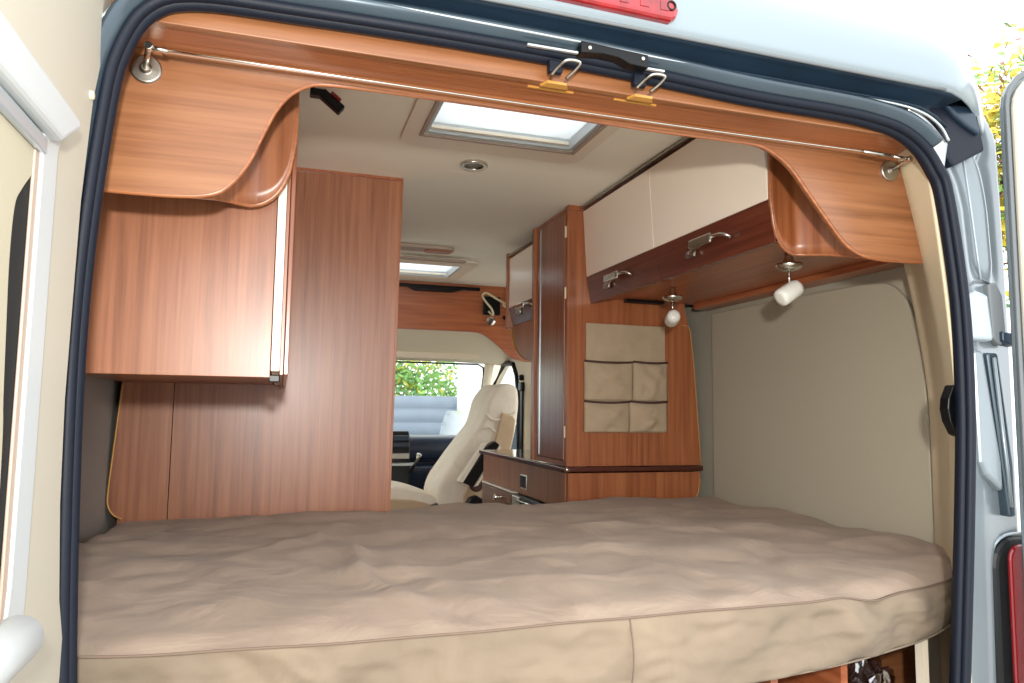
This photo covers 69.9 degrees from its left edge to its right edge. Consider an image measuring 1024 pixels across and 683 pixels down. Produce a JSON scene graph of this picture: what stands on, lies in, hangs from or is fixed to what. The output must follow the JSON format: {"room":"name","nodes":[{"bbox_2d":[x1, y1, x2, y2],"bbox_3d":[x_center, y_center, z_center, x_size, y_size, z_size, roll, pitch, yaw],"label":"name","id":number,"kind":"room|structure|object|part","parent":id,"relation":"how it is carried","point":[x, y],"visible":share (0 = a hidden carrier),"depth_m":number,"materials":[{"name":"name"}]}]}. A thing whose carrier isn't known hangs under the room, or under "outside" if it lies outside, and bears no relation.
{"room":"vehicle interior","nodes":[
{"label":"vehicle interior","id":0,"kind":"room"},
{"bbox_2d":[79,376,121,542],"bbox_3d":[-1.276,0.427,2.411,0.030,1.970,3.220,2,-6,-17],"label":"wall","id":1,"kind":"structure","parent":0,"point":[101,396],"depth_m":1.98,"materials":[{"name":"grey fabric"}]},
{"bbox_2d":[85,92,299,387],"bbox_3d":[-0.742,-0.253,1.691,0.452,0.707,1.139,2,-6,-17],"label":"upper cabinet","id":2,"kind":"object","parent":1,"relation":"attached to","point":[185,290],"visible":0.44,"depth_m":1.35,"materials":[{"name":"brown wood"}]},
{"bbox_3d":[-0.653,-0.283,1.354,0.419,0.689,0.016,2,-6,-17],"label":"panel","id":3,"kind":"part","parent":2,"relation":"part of","materials":[{"name":"brown wood"}]},
{"bbox_3d":[-0.499,-0.432,1.297,0.065,0.419,0.258,-3,-6,31],"label":"curved panel","id":4,"kind":"part","parent":2,"relation":"part of","materials":[{"name":"brown wood"}]},
{"bbox_3d":[-0.579,-0.234,1.847,0.016,0.662,0.924,2,-6,-17],"label":"door","id":5,"kind":"part","parent":2,"relation":"part of","materials":[{"name":"beige"}]},
{"bbox_3d":[-0.564,-0.242,1.863,0.009,0.693,0.916,2,-6,-17],"label":"rail","id":6,"kind":"part","parent":2,"relation":"part of","materials":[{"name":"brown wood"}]},
{"bbox_2d":[396,329,530,449],"bbox_3d":[-1.008,0.679,5.041,2.136,1.970,1.700,2,-6,-17],"label":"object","id":7,"kind":"object","parent":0,"point":[496,362],"visible":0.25,"depth_m":4.92,"materials":[{"name":"beige plastic"}]},
{"bbox_2d":[391,431,455,489],"bbox_3d":[-1.082,1.006,5.211,1.930,0.748,0.876,2,-6,-17],"label":"dashboard","id":8,"kind":"object","parent":7,"relation":"attached to","point":[413,456],"visible":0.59,"depth_m":5.20,"materials":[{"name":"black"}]},
{"bbox_3d":[-0.808,0.785,5.026,0.205,0.040,0.030,2,-6,-17],"label":"radio panel","id":9,"kind":"part","parent":8,"relation":"part of","materials":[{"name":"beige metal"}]},
{"bbox_2d":[394,442,408,446],"bbox_3d":[-0.769,0.715,5.073,0.102,0.036,0.035,2,-6,-17],"label":"air vent","id":10,"kind":"object","parent":8,"relation":"attached to","point":[396,444],"depth_m":5.06,"materials":[{"name":"plastic"}]},
{"bbox_2d":[394,436,408,440],"bbox_3d":[-0.768,0.670,5.077,0.102,0.036,0.035,2,-6,-17],"label":"air vent","id":11,"kind":"object","parent":8,"relation":"attached to","point":[396,438],"depth_m":5.06,"materials":[{"name":"plastic"}]},
{"bbox_2d":[392,462,413,465],"bbox_3d":[-0.784,0.839,5.002,0.240,0.020,0.060,2,-6,-17],"label":"tray","id":12,"kind":"object","parent":8,"relation":"on","point":[393,463],"depth_m":4.99,"materials":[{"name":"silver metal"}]},
{"bbox_3d":[-0.653,0.821,4.958,0.036,0.136,0.113,6,-7,-44],"label":"gear lever","id":13,"kind":"part","parent":8,"relation":"part of","materials":[{"name":"black metal"}]},
{"bbox_2d":[396,351,478,359],"bbox_3d":[-0.562,0.063,5.032,0.700,0.110,0.028,2,-6,-17],"label":"sun visor","id":14,"kind":"object","parent":7,"relation":"attached to","point":[425,355],"visible":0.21,"depth_m":5.04,"materials":[{"name":"beige plastic"}]},
{"bbox_2d":[518,375,523,449],"bbox_3d":[0.055,0.539,4.846,0.030,0.640,0.070,2,-6,-17],"label":"belt","id":15,"kind":"object","parent":7,"relation":"attached to","point":[520,377],"visible":0.83,"depth_m":4.84,"materials":[{"name":"black fabric"}]},
{"bbox_2d":[59,0,1023,682],"bbox_3d":[-0.516,0.558,3.485,2.174,2.330,5.012,2,-6,-17],"label":"van","id":16,"kind":"object","parent":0,"point":[903,81],"visible":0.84,"depth_m":1.32,"materials":[{"name":"silver metal"}]},
{"bbox_2d":[0,0,111,682],"bbox_3d":[-0.474,0.100,0.594,0.136,1.700,0.869,2,-6,-17],"label":"door","id":17,"kind":"structure","parent":16,"relation":"attached to","point":[50,49],"depth_m":0.77,"materials":[{"name":"beige"}]},
{"bbox_2d":[0,113,33,477],"bbox_3d":[-0.428,0.020,0.516,0.002,0.477,0.480,2,-6,-17],"label":"window blind","id":18,"kind":"object","parent":17,"relation":"hanging from","point":[16,132],"depth_m":0.72,"materials":[{"name":"beige"}]},
{"bbox_3d":[-0.421,-0.227,0.542,0.009,0.018,0.484,2,-6,-17],"label":"blind rail","id":19,"kind":"part","parent":17,"relation":"part of","materials":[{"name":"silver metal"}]},
{"bbox_2d":[104,0,922,263],"bbox_3d":[0.081,-0.340,1.292,1.753,0.278,0.124,2,-6,-17],"label":"valance","id":20,"kind":"object","parent":16,"relation":"attached to","point":[194,131],"visible":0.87,"depth_m":1.20,"materials":[{"name":"brown wood"}]},
{"bbox_3d":[0.114,-0.425,1.352,1.385,0.012,0.013,2,-6,-17],"label":"picture rail","id":21,"kind":"part","parent":20,"relation":"part of","materials":[{"name":"brown wood"}]},
{"bbox_2d":[130,41,912,180],"bbox_3d":[0.130,-0.398,1.321,1.491,0.046,0.075,2,-6,-17],"label":"curtain rod","id":22,"kind":"object","parent":20,"relation":"attached to","point":[147,69],"visible":1,"depth_m":1.18,"materials":[{"name":"silver metal"}]},
{"bbox_3d":[-0.552,-0.430,1.108,0.009,0.014,0.064,4,-6,-30],"label":"standoff arm","id":23,"kind":"part","parent":22,"relation":"part of","materials":[{"name":"silver metal"}]},
{"bbox_3d":[0.812,-0.370,1.532,0.009,0.009,0.064,1,-5,-2],"label":"standoff arm","id":24,"kind":"part","parent":22,"relation":"part of","materials":[{"name":"silver metal"}]},
{"bbox_3d":[0.071,-0.454,1.214,0.024,0.022,0.013,2,-6,-17],"label":"hook plate","id":25,"kind":"part","parent":16,"relation":"part of","materials":[{"name":"metal"}]},
{"bbox_2d":[555,0,677,24],"bbox_3d":[0.144,-0.552,1.173,0.266,0.049,0.032,2,-6,-17],"label":"brake light","id":26,"kind":"object","parent":16,"relation":"attached to","point":[587,12],"depth_m":1.18,"materials":[{"name":"red plastic"}]},
{"bbox_3d":[0.218,-0.448,1.260,0.024,0.022,0.013,2,-6,-17],"label":"hook plate","id":27,"kind":"part","parent":16,"relation":"part of","materials":[{"name":"metal"}]},
{"bbox_3d":[0.105,-0.627,1.449,1.853,0.317,0.536,2,-6,-17],"label":"roof cornice","id":28,"kind":"part","parent":16,"relation":"part of","materials":[{"name":"silver metal"}]},
{"bbox_3d":[0.950,0.158,1.479,0.064,0.281,0.030,2,-6,-17],"label":"pressed panel","id":29,"kind":"part","parent":16,"relation":"part of","materials":[{"name":"silver metal"}]},
{"bbox_2d":[992,532,1023,682],"bbox_3d":[1.058,0.653,1.490,0.238,0.526,0.050,2,-6,-17],"label":"tail light","id":30,"kind":"object","parent":16,"relation":"attached to","point":[1007,561],"depth_m":1.46,"materials":[{"name":"red plastic"}]},
{"bbox_2d":[999,70,1023,578],"bbox_3d":[1.371,0.224,1.417,0.724,1.611,0.038,0,-5,7],"label":"door","id":31,"kind":"structure","parent":16,"relation":"attached to","point":[1011,109],"depth_m":1.49,"materials":[{"name":"silver metal"}]},
{"bbox_2d":[297,51,967,286],"bbox_3d":[-0.273,-0.507,2.851,2.130,0.012,3.205,2,-6,-17],"label":"ceiling","id":32,"kind":"structure","parent":0,"point":[486,215],"depth_m":2.38,"materials":[{"name":"beige plastic"}]},
{"bbox_2d":[310,87,344,114],"bbox_3d":[-0.432,-0.573,1.715,0.079,0.074,0.030,2,-6,-17],"label":"bracket","id":33,"kind":"object","parent":32,"relation":"hanging from","point":[333,101],"visible":0.95,"depth_m":1.71,"materials":[{"name":"black plastic"}]},
{"bbox_2d":[399,243,478,281],"bbox_3d":[-0.562,-0.511,3.831,0.748,0.247,0.910,2,-6,-17],"label":"skylight","id":34,"kind":"object","parent":32,"relation":"attached to","point":[411,267],"visible":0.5,"depth_m":3.95,"materials":[{"name":"beige plastic"}]},
{"bbox_3d":[-0.655,-0.395,4.113,0.580,0.010,0.010,2,-6,-17],"label":"blind rail","id":35,"kind":"part","parent":34,"relation":"part of","materials":[{"name":"beige plastic"}]},
{"bbox_2d":[401,243,453,253],"bbox_3d":[-0.527,-0.439,3.404,0.520,0.024,0.090,2,-6,-17],"label":"vent","id":36,"kind":"object","parent":34,"relation":"attached to","point":[434,249],"depth_m":3.42,"materials":[{"name":"brown plastic"}]},
{"bbox_3d":[-0.607,-0.478,3.972,0.636,0.168,0.366,2,-6,-17],"label":"frame","id":37,"kind":"part","parent":34,"relation":"part of","materials":[{"name":"grey plastic"}]},
{"bbox_2d":[397,280,528,361],"bbox_3d":[-0.732,-0.137,4.301,2.025,0.462,0.050,2,-6,-17],"label":"panel","id":38,"kind":"object","parent":32,"relation":"attached to","point":[421,305],"visible":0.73,"depth_m":4.42,"materials":[{"name":"brown wood"}]},
{"bbox_2d":[481,292,505,325],"bbox_3d":[-0.102,-0.197,4.433,0.196,0.190,0.147,2,-6,-17],"label":"gooseneck lamp","id":39,"kind":"object","parent":38,"relation":"attached to","point":[491,305],"visible":0.94,"depth_m":4.47,"materials":[{"name":"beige plastic"}]},
{"bbox_3d":[-0.126,-0.218,4.493,0.110,0.115,0.018,2,-6,-17],"label":"plate","id":40,"kind":"part","parent":39,"relation":"part of","materials":[{"name":"black plastic"}]},
{"bbox_2d":[460,159,487,170],"bbox_3d":[-0.118,-0.548,2.277,0.086,0.010,0.086,2,-6,-17],"label":"recessed light","id":41,"kind":"object","parent":32,"relation":"in","point":[472,164],"visible":1,"depth_m":2.27,"materials":[{"name":"silver metal"}]},
{"bbox_2d":[400,98,620,163],"bbox_3d":[0.030,-0.693,1.886,0.548,0.235,0.638,2,-6,-17],"label":"skylight","id":42,"kind":"object","parent":32,"relation":"attached to","point":[430,123],"visible":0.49,"depth_m":2.07,"materials":[{"name":"beige plastic"}]},
{"bbox_3d":[-0.029,-0.580,2.063,0.402,0.010,0.010,2,-6,-17],"label":"blind rail","id":43,"kind":"part","parent":42,"relation":"part of","materials":[{"name":"beige plastic"}]},
{"bbox_3d":[0.030,-0.667,1.884,0.458,0.168,0.444,2,-6,-17],"label":"frame","id":44,"kind":"part","parent":42,"relation":"part of","materials":[{"name":"grey plastic"}]},
{"bbox_2d":[684,266,939,682],"bbox_3d":[0.664,0.526,3.195,0.054,1.970,2.875,2,-6,-17],"label":"wall","id":45,"kind":"structure","parent":0,"point":[815,405],"depth_m":2.23,"materials":[{"name":"beige fabric"}]},
{"bbox_2d":[505,238,532,361],"bbox_3d":[0.308,-0.151,3.326,0.621,0.536,0.404,2,-6,-17],"label":"upper cabinet","id":46,"kind":"object","parent":45,"relation":"attached to","point":[518,313],"visible":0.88,"depth_m":3.27,"materials":[{"name":"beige wood"}]},
{"bbox_3d":[-0.008,-0.236,3.432,0.038,0.355,0.023,2,-6,-17],"label":"post","id":47,"kind":"part","parent":46,"relation":"part of","materials":[{"name":"red wood"}]},
{"bbox_3d":[0.034,-0.154,3.179,0.012,0.026,0.105,2,-6,-17],"label":"lever","id":48,"kind":"part","parent":46,"relation":"part of","materials":[{"name":"silver metal"}]},
{"bbox_3d":[0.052,-0.286,3.244,0.018,0.229,0.374,2,-6,-17],"label":"door","id":49,"kind":"part","parent":46,"relation":"part of","materials":[{"name":"beige"}]},
{"bbox_2d":[512,320,531,359],"bbox_3d":[0.330,0.020,3.316,0.571,0.188,0.400,2,-6,-17],"label":"shelf","id":50,"kind":"object","parent":46,"relation":"attached to","point":[521,329],"depth_m":3.26,"materials":[{"name":"red wood"}]},
{"bbox_3d":[0.052,-0.147,3.172,0.033,0.029,0.190,2,-6,-17],"label":"handle","id":51,"kind":"part","parent":46,"relation":"part of","materials":[{"name":"silver metal"}]},
{"bbox_2d":[580,137,903,310],"bbox_3d":[0.694,-0.332,2.204,0.543,0.430,1.240,2,-6,-17],"label":"upper cabinet","id":52,"kind":"object","parent":45,"relation":"attached to","point":[711,221],"visible":0.63,"depth_m":2.08,"materials":[{"name":"brown wood"}]},
{"bbox_3d":[0.332,-0.217,2.458,0.012,0.026,0.105,2,-6,-17],"label":"lever","id":53,"kind":"part","parent":52,"relation":"part of","materials":[{"name":"silver metal"}]},
{"bbox_3d":[0.350,-0.209,2.450,0.033,0.029,0.190,2,-6,-17],"label":"handle","id":54,"kind":"part","parent":52,"relation":"part of","materials":[{"name":"silver metal"}]},
{"bbox_3d":[0.357,-0.384,2.481,0.035,0.245,0.514,2,-6,-17],"label":"door","id":55,"kind":"part","parent":52,"relation":"part of","materials":[{"name":"beige"}]},
{"bbox_3d":[0.443,-0.538,2.234,0.036,0.019,1.068,2,-6,-17],"label":"rail","id":56,"kind":"part","parent":52,"relation":"part of","materials":[{"name":"brown wood"}]},
{"bbox_2d":[624,299,663,304],"bbox_3d":[0.496,-0.148,2.748,0.155,0.012,0.030,2,-6,-17],"label":"block","id":57,"kind":"object","parent":52,"relation":"attached to","point":[635,301],"visible":1,"depth_m":2.73,"materials":[{"name":"black plastic"}]},
{"bbox_2d":[662,287,682,326],"bbox_3d":[0.534,-0.116,2.442,0.070,0.133,0.077,2,-6,-17],"label":"spotlight","id":58,"kind":"object","parent":52,"relation":"attached to","point":[672,318],"visible":1,"depth_m":2.42,"materials":[{"name":"silver metal"}]},
{"bbox_3d":[0.535,-0.167,2.446,0.036,0.030,0.036,2,-6,-17],"label":"stem","id":59,"kind":"part","parent":58,"relation":"part of","materials":[{"name":"silver metal"}]},
{"bbox_3d":[0.496,-0.264,1.935,0.012,0.026,0.105,2,-6,-17],"label":"lever","id":60,"kind":"part","parent":52,"relation":"part of","materials":[{"name":"silver metal"}]},
{"bbox_3d":[0.516,-0.429,1.975,0.035,0.245,0.547,2,-6,-17],"label":"door","id":61,"kind":"part","parent":52,"relation":"part of","materials":[{"name":"beige"}]},
{"bbox_3d":[0.514,-0.257,1.928,0.033,0.029,0.190,2,-6,-17],"label":"handle","id":62,"kind":"part","parent":52,"relation":"part of","materials":[{"name":"silver metal"}]},
{"bbox_2d":[774,252,803,305],"bbox_3d":[0.714,-0.161,1.892,0.077,0.141,0.070,2,-6,-17],"label":"spotlight","id":63,"kind":"object","parent":52,"relation":"attached to","point":[792,290],"visible":0.98,"depth_m":1.87,"materials":[{"name":"silver metal"}]},
{"bbox_3d":[0.717,-0.216,1.897,0.036,0.030,0.036,2,-6,-17],"label":"stem","id":64,"kind":"part","parent":63,"relation":"part of","materials":[{"name":"silver metal"}]},
{"bbox_3d":[0.716,-0.166,1.893,0.007,0.040,0.007,2,-6,-17],"label":"drop rod","id":65,"kind":"part","parent":63,"relation":"part of","materials":[{"name":"silver metal"}]},
{"bbox_3d":[0.894,-0.178,2.336,0.069,0.020,1.074,2,-6,-17],"label":"rail","id":66,"kind":"part","parent":52,"relation":"part of","materials":[{"name":"brown wood"}]},
{"bbox_3d":[0.725,-0.380,1.678,0.258,0.419,0.065,-2,-6,24],"label":"curved panel","id":67,"kind":"part","parent":52,"relation":"part of","materials":[{"name":"red wood"}]},
{"bbox_3d":[0.923,0.240,2.338,0.016,0.785,0.988,2,-6,-17],"label":"wall panel","id":68,"kind":"part","parent":45,"relation":"part of","materials":[{"name":"beige plastic"}]},
{"bbox_2d":[898,149,971,682],"bbox_3d":[0.925,0.237,1.645,0.131,1.361,0.511,-2,-6,26],"label":"trim","id":69,"kind":"structure","parent":45,"relation":"attached to","point":[927,281],"depth_m":1.61,"materials":[{"name":"beige plastic"}]},
{"bbox_2d":[939,385,954,435],"bbox_3d":[0.864,0.137,1.448,0.030,0.100,0.022,2,-6,-17],"label":"latch catch","id":70,"kind":"object","parent":45,"relation":"attached to","point":[947,400],"visible":0.86,"depth_m":1.44,"materials":[{"name":"black plastic"}]},
{"bbox_3d":[-0.542,1.538,3.437,2.130,0.030,4.880,2,-6,-17],"label":"floor","id":71,"kind":"structure","parent":0,"visible":0},
{"bbox_2d":[106,167,402,523],"bbox_3d":[-0.904,0.459,2.658,0.824,1.963,0.928,2,-6,-17],"label":"wall","id":72,"kind":"structure","parent":71,"relation":"on","point":[321,441],"depth_m":2.29,"materials":[{"name":"brown wood"}]},
{"bbox_3d":[-0.534,-0.544,2.392,0.356,0.008,0.028,2,-6,-17],"label":"trim","id":73,"kind":"part","parent":72,"relation":"part of","materials":[{"name":"brown wood"}]},
{"bbox_2d":[390,384,517,509],"bbox_3d":[-0.484,0.933,4.438,0.974,1.364,0.595,2,-6,-17],"label":"passenger seat","id":74,"kind":"object","parent":71,"relation":"on","point":[457,475],"visible":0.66,"depth_m":4.37,"materials":[{"name":"beige leather"}]},
{"bbox_2d":[390,499,430,509],"bbox_3d":[-0.617,0.977,4.205,0.498,0.150,0.030,2,-6,-17],"label":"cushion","id":75,"kind":"object","parent":74,"relation":"on","point":[395,504],"depth_m":4.20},
{"bbox_2d":[390,481,436,503],"bbox_3d":[-0.679,0.978,4.428,0.601,0.245,0.450,2,-6,-17],"label":"seat cushion","id":76,"kind":"object","parent":74,"relation":"on","point":[401,493],"depth_m":4.25,"materials":[{"name":"beige leather"}]},
{"bbox_3d":[-0.261,0.656,4.557,0.500,0.784,0.430,2,-6,-17],"label":"backrest","id":77,"kind":"part","parent":74,"relation":"part of","materials":[{"name":"beige leather"}]},
{"bbox_3d":[-0.190,0.714,4.282,0.217,0.259,0.075,2,-6,-17],"label":"armrest","id":78,"kind":"part","parent":74,"relation":"part of","materials":[{"name":"black plastic"}]},
{"bbox_3d":[-0.135,0.717,4.356,0.316,0.588,0.027,2,-6,-17],"label":"panel","id":79,"kind":"part","parent":74,"relation":"part of","materials":[{"name":"beige leather"}]},
{"bbox_2d":[482,455,700,504],"bbox_3d":[0.268,1.020,3.200,0.573,0.978,1.144,2,-6,-17],"label":"base cabinet","id":80,"kind":"object","parent":71,"relation":"on","point":[507,482],"visible":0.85,"depth_m":2.77,"materials":[{"name":"red wood"}]},
{"bbox_3d":[-0.061,0.777,3.436,0.022,0.178,0.520,2,-6,-17],"label":"drawer","id":81,"kind":"part","parent":80,"relation":"part of","materials":[{"name":"brown wood"}]},
{"bbox_3d":[-0.062,0.681,3.444,0.026,0.007,0.520,2,-6,-17],"label":"drawer trim","id":82,"kind":"part","parent":80,"relation":"part of","materials":[{"name":"beige plastic"}]},
{"bbox_2d":[520,474,526,489],"bbox_3d":[0.050,0.591,3.082,0.006,0.060,0.080,2,-6,-17],"label":"power socket","id":83,"kind":"object","parent":80,"relation":"attached to","point":[523,477],"depth_m":3.07,"materials":[{"name":"silver metal"}]},
{"bbox_2d":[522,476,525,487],"bbox_3d":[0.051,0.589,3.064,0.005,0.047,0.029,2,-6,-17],"label":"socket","id":84,"kind":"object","parent":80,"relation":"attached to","point":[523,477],"depth_m":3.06,"materials":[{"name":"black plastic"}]},
{"bbox_3d":[0.031,0.587,3.177,0.016,0.126,1.119,2,-6,-17],"label":"panel","id":85,"kind":"part","parent":80,"relation":"part of","materials":[{"name":"brown wood"}]},
{"bbox_2d":[512,494,546,504],"bbox_3d":[0.073,0.733,2.974,0.044,0.182,0.415,2,-6,-17],"label":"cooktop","id":86,"kind":"object","parent":80,"relation":"in","point":[516,498],"depth_m":3.02,"materials":[{"name":"silver metal"}]},
{"bbox_2d":[479,450,702,472],"bbox_3d":[0.273,0.523,3.279,0.563,0.021,1.241,2,-6,-17],"label":"countertop","id":87,"kind":"structure","parent":80,"relation":"on","point":[521,456],"depth_m":2.75,"materials":[{"name":"brown wood"}]},
{"bbox_2d":[530,205,701,465],"bbox_3d":[0.404,-0.002,2.930,0.562,0.960,0.378,2,-6,-17],"label":"tall cabinet","id":88,"kind":"object","parent":87,"relation":"on","point":[562,307],"visible":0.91,"depth_m":2.76,"materials":[{"name":"red wood"}]},
{"bbox_3d":[0.092,0.004,3.014,0.018,0.954,0.030,2,-6,-17],"label":"corner post","id":89,"kind":"part","parent":88,"relation":"part of","materials":[{"name":"red wood"}]},
{"bbox_3d":[0.157,-0.013,2.842,0.022,0.920,0.289,2,-6,-17],"label":"door","id":90,"kind":"part","parent":88,"relation":"part of","materials":[{"name":"brown wood"}]},
{"bbox_3d":[0.157,-0.010,2.853,0.020,0.954,0.364,2,-6,-17],"label":"frame","id":91,"kind":"part","parent":88,"relation":"part of","materials":[{"name":"red wood"}]},
{"bbox_3d":[0.247,-0.495,2.745,0.090,0.018,0.036,2,-6,-17],"label":"cornice","id":92,"kind":"part","parent":88,"relation":"part of","materials":[{"name":"red wood"}]},
{"bbox_2d":[584,323,667,432],"bbox_3d":[0.429,0.136,2.711,0.342,0.400,0.041,2,-6,-17],"label":"organizer","id":93,"kind":"object","parent":88,"relation":"hanging from","point":[626,386],"visible":1,"depth_m":2.71,"materials":[{"name":"fabric"}]},
{"bbox_3d":[0.452,0.823,2.689,0.541,0.678,0.018,2,-6,-17],"label":"panel","id":94,"kind":"part","parent":80,"relation":"part of","materials":[{"name":"red wood"}]},
{"bbox_2d":[758,639,928,682],"bbox_3d":[-0.021,1.009,1.833,1.990,0.735,1.230,2,-6,-17],"label":"bed base","id":95,"kind":"object","parent":71,"relation":"on","point":[910,664],"visible":0.04,"depth_m":1.80,"materials":[{"name":"brown wood"}]},
{"bbox_2d":[77,496,951,682],"bbox_3d":[-0.006,0.562,1.846,2.021,0.179,1.336,2,-6,-17],"label":"mattress","id":96,"kind":"object","parent":95,"relation":"on","point":[706,589],"visible":0.91,"depth_m":1.35,"materials":[{"name":"beige fabric"}]},
{"bbox_3d":[0.855,0.990,1.506,0.014,0.735,0.020,2,-6,-17],"label":"edge post","id":97,"kind":"part","parent":95,"relation":"part of","materials":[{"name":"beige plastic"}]},
{"label":"outside","id":98,"kind":"structure","parent":0,"visible":0},
{"bbox_2d":[1016,493,1020,531],"bbox_3d":[-0.090,2.291,5.131,30.000,0.040,24.000,2,-6,-17],"label":"ground","id":99,"kind":"structure","parent":98,"point":[1017,495],"depth_m":13.61,"materials":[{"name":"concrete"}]},
{"bbox_2d":[393,395,456,434],"bbox_3d":[-4.407,1.593,9.097,8.200,1.997,0.120,2,-6,-17],"label":"fence","id":100,"kind":"object","parent":99,"relation":"on","point":[418,415],"visible":0.04,"depth_m":10.10,"materials":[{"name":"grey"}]},
{"bbox_2d":[395,360,457,396],"bbox_3d":[-2.053,0.899,11.585,3.669,3.906,1.818,2,-6,-17],"label":"bush","id":101,"kind":"object","parent":99,"relation":"on","point":[404,376],"visible":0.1,"depth_m":11.54,"materials":[{"name":"green plant"}]},
{"bbox_2d":[439,409,516,449],"bbox_3d":[1.087,1.750,9.005,3.982,1.795,1.635,2,-6,-17],"label":"parked car","id":102,"kind":"object","parent":99,"relation":"on","point":[454,421],"visible":0.06,"depth_m":8.63,"materials":[{"name":"white paint"}]},
{"bbox_2d":[457,362,514,409],"bbox_3d":[1.379,0.432,10.771,4.440,4.800,0.340,2,-6,-17],"label":"wall","id":103,"kind":"structure","parent":99,"relation":"on","point":[469,379],"depth_m":10.02,"materials":[{"name":"white paint"}]},
{"bbox_2d":[955,8,1023,307],"bbox_3d":[4.098,-0.227,6.271,3.639,5.310,2.157,0,-5,4],"label":"tree","id":104,"kind":"object","parent":99,"relation":"on","point":[992,114],"visible":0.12,"depth_m":6.14,"materials":[{"name":"yellow plant"}]}
]}

